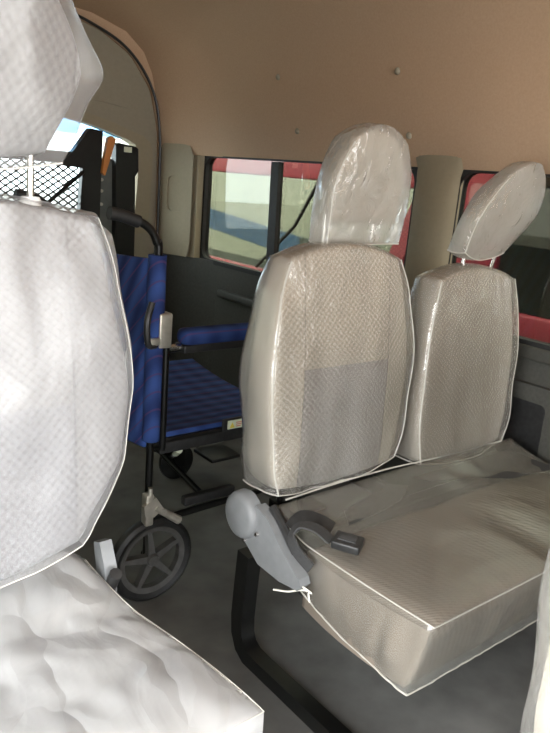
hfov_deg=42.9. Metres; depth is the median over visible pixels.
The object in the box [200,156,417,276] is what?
window
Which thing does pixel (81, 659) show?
cushion
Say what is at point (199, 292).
wall
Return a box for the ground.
[0,190,76,211]
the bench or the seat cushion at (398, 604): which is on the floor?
the bench
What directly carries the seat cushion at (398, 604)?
on the seat at (351, 366)
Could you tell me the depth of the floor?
1.96 m
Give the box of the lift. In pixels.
[0,128,138,255]
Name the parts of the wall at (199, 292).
quarter panel, pillar trim, recess frame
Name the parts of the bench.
backrest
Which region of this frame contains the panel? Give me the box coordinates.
[494,395,544,459]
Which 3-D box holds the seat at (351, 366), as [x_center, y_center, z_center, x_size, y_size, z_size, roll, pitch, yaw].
[0.496,0.131,1.748,1.051,1.369,0.673,-7,19,-38]
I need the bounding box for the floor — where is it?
[0,437,536,732]
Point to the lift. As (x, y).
(103, 182)
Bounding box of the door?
[64,12,156,257]
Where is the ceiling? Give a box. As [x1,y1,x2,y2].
[59,0,549,173]
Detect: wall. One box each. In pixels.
[60,2,161,233]
[159,143,549,494]
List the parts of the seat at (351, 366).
recliner arm, recliner lever, leg, headrest post, backrest, backrest, headrest post, seat frame, backrest, backrest, headrest post, headrest post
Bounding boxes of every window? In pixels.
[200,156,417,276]
[448,170,549,350]
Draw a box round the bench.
[520,547,549,732]
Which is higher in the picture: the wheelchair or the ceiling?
the ceiling
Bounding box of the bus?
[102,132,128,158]
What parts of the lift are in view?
frame, panel, plate, lift arm, release handle, post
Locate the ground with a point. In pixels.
(5, 196)
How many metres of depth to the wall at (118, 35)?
3.45 m
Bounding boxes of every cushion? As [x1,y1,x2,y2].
[7,551,263,732]
[302,472,549,687]
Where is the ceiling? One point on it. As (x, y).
(468, 80)
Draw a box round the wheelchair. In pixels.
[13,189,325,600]
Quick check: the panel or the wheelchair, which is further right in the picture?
the panel
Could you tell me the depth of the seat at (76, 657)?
1.08 m
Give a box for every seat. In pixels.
[0,0,263,732]
[225,122,549,732]

